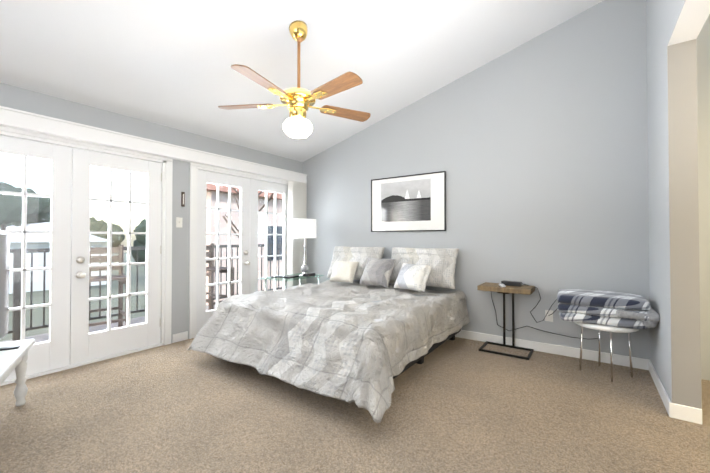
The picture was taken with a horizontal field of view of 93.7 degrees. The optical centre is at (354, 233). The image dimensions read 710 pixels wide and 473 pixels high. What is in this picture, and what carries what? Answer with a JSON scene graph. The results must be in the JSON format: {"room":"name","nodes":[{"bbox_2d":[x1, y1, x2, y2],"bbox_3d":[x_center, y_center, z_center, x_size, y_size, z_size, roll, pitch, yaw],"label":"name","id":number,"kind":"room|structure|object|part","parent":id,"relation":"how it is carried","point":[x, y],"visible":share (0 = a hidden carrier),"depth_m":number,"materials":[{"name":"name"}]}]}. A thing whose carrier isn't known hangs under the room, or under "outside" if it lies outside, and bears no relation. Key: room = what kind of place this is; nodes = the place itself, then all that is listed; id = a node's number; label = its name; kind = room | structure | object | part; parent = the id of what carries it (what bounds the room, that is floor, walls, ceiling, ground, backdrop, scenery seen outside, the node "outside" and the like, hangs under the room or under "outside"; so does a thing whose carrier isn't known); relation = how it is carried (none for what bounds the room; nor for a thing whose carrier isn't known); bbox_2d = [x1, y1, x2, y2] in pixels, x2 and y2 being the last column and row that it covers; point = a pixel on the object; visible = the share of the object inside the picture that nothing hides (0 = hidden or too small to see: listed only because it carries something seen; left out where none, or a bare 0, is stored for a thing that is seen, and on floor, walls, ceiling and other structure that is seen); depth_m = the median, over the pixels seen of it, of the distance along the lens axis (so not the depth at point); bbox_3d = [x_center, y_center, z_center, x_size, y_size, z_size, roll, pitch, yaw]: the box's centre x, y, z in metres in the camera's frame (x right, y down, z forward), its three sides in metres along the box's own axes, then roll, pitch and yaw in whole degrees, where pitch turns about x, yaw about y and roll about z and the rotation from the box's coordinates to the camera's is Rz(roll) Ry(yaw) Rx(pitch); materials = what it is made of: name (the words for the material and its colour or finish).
{"room":"bedroom","nodes":[
{"label":"bedroom","id":0,"kind":"room"},
{"bbox_2d":[0,83,302,342],"bbox_3d":[-2.800,-0.734,2.825,0.140,3.900,6.540,-1,-1,35],"label":"wall","id":1,"kind":"structure","parent":0,"point":[18,98],"depth_m":3.77,"materials":[{"name":"grey paint"}]},
{"bbox_2d":[0,126,172,385],"bbox_3d":[-2.611,0.182,3.054,0.211,2.075,1.750,-1,-1,35],"label":"french door","id":2,"kind":"structure","parent":1,"relation":"attached to","point":[72,342],"depth_m":3.11,"materials":[{"name":"white wood"}]},
{"bbox_2d":[0,106,306,182],"bbox_3d":[-2.614,-0.918,2.874,0.112,0.140,6.230,-1,-1,35],"label":"valance","id":3,"kind":"object","parent":1,"relation":"attached to","point":[12,118],"visible":0.94,"depth_m":3.30,"materials":[{"name":"white wood"}]},
{"bbox_2d":[287,181,306,287],"bbox_3d":[-0.912,0.197,5.260,0.080,2.025,0.341,-1,-1,35],"label":"stacked vertical blind slats","id":4,"kind":"object","parent":3,"relation":"hanging from","point":[297,200],"visible":0.56,"depth_m":5.19,"materials":[{"name":"white plastic"}]},
{"bbox_2d":[176,217,181,227],"bbox_3d":[-2.007,-0.126,3.806,0.016,0.115,0.072,-1,-1,35],"label":"switch plate","id":5,"kind":"object","parent":1,"relation":"attached to","point":[178,222],"visible":1,"depth_m":3.80,"materials":[{"name":"white plastic"}]},
{"bbox_2d":[181,192,184,206],"bbox_3d":[-1.981,-0.395,3.841,0.021,0.170,0.038,-1,-1,35],"label":"thermometer","id":6,"kind":"object","parent":1,"relation":"attached to","point":[182,199],"visible":1,"depth_m":3.83,"materials":[{"name":"brown"}]},
{"bbox_2d":[189,162,287,338],"bbox_3d":[-1.483,0.203,4.651,0.211,2.075,1.750,-1,-1,35],"label":"french door","id":7,"kind":"structure","parent":1,"relation":"attached to","point":[247,184],"depth_m":4.39,"materials":[{"name":"white wood"}]},
{"bbox_2d":[0,0,603,161],"bbox_3d":[-0.141,-2.117,0.966,7.370,2.036,7.540,-1,-1,35],"label":"ceiling","id":8,"kind":"structure","parent":0,"point":[168,63],"depth_m":2.99,"materials":[{"name":"white paint"}]},
{"bbox_2d":[218,20,370,134],"bbox_3d":[-0.460,-1.252,2.705,1.290,0.927,1.296,-1,-1,35],"label":"ceiling fan","id":9,"kind":"object","parent":8,"relation":"hanging from","point":[297,101],"visible":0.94,"depth_m":2.66,"materials":[{"name":"brown wood"}]},
{"bbox_2d":[283,117,312,138],"bbox_3d":[-0.470,-0.868,2.736,0.244,0.164,0.244,-1,-1,35],"label":"globe","id":10,"kind":"object","parent":9,"relation":"attached to","point":[293,127],"visible":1,"depth_m":2.65,"materials":[{"name":"white glass"}]},
{"bbox_2d":[0,337,709,472],"bbox_3d":[-0.101,1.240,0.892,6.750,0.100,6.820,-1,-1,35],"label":"floor carpet","id":11,"kind":"object","parent":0,"point":[461,405],"depth_m":2.14,"materials":[{"name":"beige carpet"}]},
{"bbox_2d":[0,232,34,405],"bbox_3d":[-2.165,0.595,1.803,0.420,1.215,1.300,1,-1,-34],"label":"bench","id":12,"kind":"object","parent":11,"relation":"on","point":[13,355],"visible":1,"depth_m":2.29,"materials":[{"name":"white painted wood"}]},
{"bbox_2d":[0,232,19,350],"bbox_3d":[-2.154,0.376,1.862,0.260,0.775,1.220,1,-1,-34],"label":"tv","id":13,"kind":"object","parent":12,"relation":"on","point":[4,237],"depth_m":2.28,"materials":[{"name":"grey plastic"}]},
{"bbox_2d":[263,219,323,290],"bbox_3d":[-0.882,0.512,4.753,0.490,1.460,0.770,-1,-1,35],"label":"glass side table","id":14,"kind":"object","parent":11,"relation":"on","point":[304,228],"visible":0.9,"depth_m":4.71,"materials":[{"name":"silver metal"}]},
{"bbox_2d":[293,219,315,275],"bbox_3d":[-0.732,0.198,4.848,0.340,0.830,0.340,-1,-1,35],"label":"table lamp","id":15,"kind":"object","parent":14,"relation":"attached to","point":[302,228],"depth_m":4.72,"materials":[{"name":"white fabric"}]},
{"bbox_2d":[187,246,469,422],"bbox_3d":[-0.089,0.695,3.446,2.179,1.058,2.329,-1,-1,35],"label":"king bed","id":16,"kind":"object","parent":11,"relation":"on","point":[364,342],"visible":1,"depth_m":2.87,"materials":[{"name":"grey fabric"}]},
{"bbox_2d":[330,261,358,282],"bbox_3d":[-0.147,0.506,4.432,0.380,0.330,0.147,0,-33,29],"label":"cushion","id":17,"kind":"object","parent":16,"relation":"on","point":[343,271],"depth_m":4.37,"materials":[{"name":"white fabric"}]},
{"bbox_2d":[360,258,395,287],"bbox_3d":[0.276,0.471,4.097,0.450,0.400,0.161,-1,-31,39],"label":"cushion","id":18,"kind":"object","parent":16,"relation":"on","point":[377,272],"depth_m":4.02,"materials":[{"name":"grey fabric"}]},
{"bbox_3d":[-0.059,0.962,3.633,1.900,0.530,1.940,-1,-1,35],"label":"mattress","id":19,"kind":"part","parent":16,"relation":"part of","materials":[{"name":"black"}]},
{"bbox_2d":[394,263,432,291],"bbox_3d":[0.659,0.492,3.790,0.430,0.360,0.162,-1,-36,43],"label":"cushion","id":20,"kind":"object","parent":16,"relation":"on","point":[414,277],"depth_m":3.71,"materials":[{"name":"white fabric"}]},
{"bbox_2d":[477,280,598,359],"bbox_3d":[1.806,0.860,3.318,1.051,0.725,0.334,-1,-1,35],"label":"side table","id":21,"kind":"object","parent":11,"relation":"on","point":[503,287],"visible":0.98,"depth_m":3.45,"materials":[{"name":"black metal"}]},
{"bbox_3d":[1.578,0.862,3.473,0.500,0.725,0.325,-1,-1,35],"label":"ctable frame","id":22,"kind":"part","parent":21,"relation":"part of","materials":[{"name":"black metal"}]},
{"bbox_2d":[557,289,659,381],"bbox_3d":[2.163,0.871,2.900,0.695,0.694,0.481,-1,-1,35],"label":"round stool","id":23,"kind":"object","parent":11,"relation":"on","point":[611,312],"visible":1,"depth_m":2.75,"materials":[{"name":"white"}]},
{"bbox_2d":[303,0,709,379],"bbox_3d":[1.826,-1.073,3.651,6.750,4.600,0.140,-1,-1,35],"label":"wall","id":24,"kind":"structure","parent":0,"point":[536,149],"depth_m":3.49,"materials":[{"name":"grey paint"}]},
{"bbox_2d":[371,171,445,231],"bbox_3d":[0.667,-0.392,4.361,1.073,0.733,0.024,-1,-1,35],"label":"framed picture","id":25,"kind":"object","parent":24,"relation":"attached to","point":[411,203],"visible":0.98,"depth_m":4.33,"materials":[{"name":"black"}]},
{"bbox_2d":[545,310,552,321],"bbox_3d":[1.991,0.844,3.417,0.072,0.115,0.011,-1,-1,35],"label":"outlet","id":26,"kind":"object","parent":24,"relation":"attached to","point":[549,318],"visible":0.94,"depth_m":3.41,"materials":[{"name":"white plastic"}]},
{"bbox_2d":[455,330,646,369],"bbox_3d":[0.879,1.187,4.186,4.270,0.095,0.030,-1,-1,35],"label":"baseboard","id":27,"kind":"structure","parent":24,"relation":"attached to","point":[640,363],"depth_m":3.36,"materials":[{"name":"white wood"}]},
{"bbox_2d":[646,0,709,408],"bbox_3d":[0.802,-1.018,0.285,0.140,4.400,6.540,-1,-1,35],"label":"wall","id":28,"kind":"structure","parent":0,"point":[674,28],"depth_m":2.19,"materials":[{"name":"grey paint"}]},
{"bbox_2d":[647,359,674,417],"bbox_3d":[2.339,1.165,2.565,0.014,0.095,0.934,-1,-1,35],"label":"baseboard","id":29,"kind":"structure","parent":28,"relation":"attached to","point":[669,406],"depth_m":2.42,"materials":[{"name":"white wood"}]},
{"label":"outside","id":30,"kind":"structure","parent":0,"visible":0},
{"bbox_2d":[0,252,145,340],"bbox_3d":[-44.217,5.449,49.547,118.200,0.200,210.000,-1,-1,35],"label":"ground","id":31,"kind":"structure","parent":30,"point":[39,317],"depth_m":24.16,"materials":[{"name":"grey concrete"}]},
{"bbox_2d":[0,182,39,229],"bbox_3d":[-32.496,0.113,30.265,5.500,9.949,5.896,-1,-1,35],"label":"tree","id":32,"kind":"object","parent":31,"relation":"on","point":[5,215],"depth_m":30.30,"materials":[{"name":"green plant"}]},
{"bbox_2d":[12,197,50,226],"bbox_3d":[-32.629,0.520,35.122,5.446,9.266,5.312,-1,-1,35],"label":"tree","id":33,"kind":"object","parent":31,"relation":"on","point":[35,218],"depth_m":33.61,"materials":[{"name":"green plant"}]},
{"bbox_2d":[0,222,107,293],"bbox_3d":[-33.347,2.087,33.954,15.000,6.100,10.000,-1,-1,35],"label":"building","id":34,"kind":"structure","parent":31,"relation":"on","point":[31,241],"depth_m":29.34,"materials":[{"name":"grey"}]},
{"bbox_2d":[90,217,124,246],"bbox_3d":[-44.019,1.296,56.322,8.252,8.287,7.762,-1,-1,35],"label":"tree","id":35,"kind":"object","parent":31,"relation":"on","point":[105,227],"depth_m":55.85,"materials":[{"name":"green plant"}]},
{"bbox_2d":[131,219,145,261],"bbox_3d":[-36.680,1.572,62.419,7.426,9.125,9.138,-1,-1,35],"label":"tree","id":36,"kind":"object","parent":31,"relation":"on","point":[141,237],"depth_m":58.33,"materials":[{"name":"green plant"}]},
{"bbox_2d":[206,183,282,304],"bbox_3d":[-2.435,0.674,18.197,2.900,8.500,13.700,-1,-1,35],"label":"stucco building","id":37,"kind":"structure","parent":31,"relation":"on","point":[212,222],"depth_m":13.05,"materials":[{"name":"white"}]},
{"bbox_2d":[223,187,273,237],"bbox_3d":[-3.155,0.974,10.917,2.787,7.702,2.439,-1,-1,35],"label":"bare tree","id":38,"kind":"object","parent":31,"relation":"on","point":[261,208],"depth_m":10.79,"materials":[{"name":"brown plant"}]},
{"bbox_2d":[0,304,215,342],"bbox_3d":[-3.036,1.312,3.981,1.610,0.120,9.000,-1,-1,35],"label":"floor","id":39,"kind":"structure","parent":30,"point":[39,338],"depth_m":4.41,"materials":[{"name":"concrete"}]},
{"bbox_2d":[89,245,126,326],"bbox_3d":[-3.040,0.697,3.992,0.500,1.110,0.460,1,-1,-45],"label":"outdoor chair","id":40,"kind":"object","parent":39,"relation":"on","point":[103,250],"depth_m":4.15,"materials":[{"name":"brown wood"}]},
{"bbox_2d":[8,244,282,340],"bbox_3d":[-3.639,0.723,4.410,0.060,1.070,9.008,-1,-1,35],"label":"railing","id":41,"kind":"object","parent":39,"relation":"on","point":[17,298],"depth_m":4.12,"materials":[{"name":"grey metal"}]},
{"bbox_2d":[206,243,233,309],"bbox_3d":[-2.244,0.713,5.205,0.460,1.110,0.500,0,-1,20],"label":"outdoor chair","id":42,"kind":"object","parent":39,"relation":"on","point":[209,272],"depth_m":5.32,"materials":[{"name":"brown wood"}]}
]}

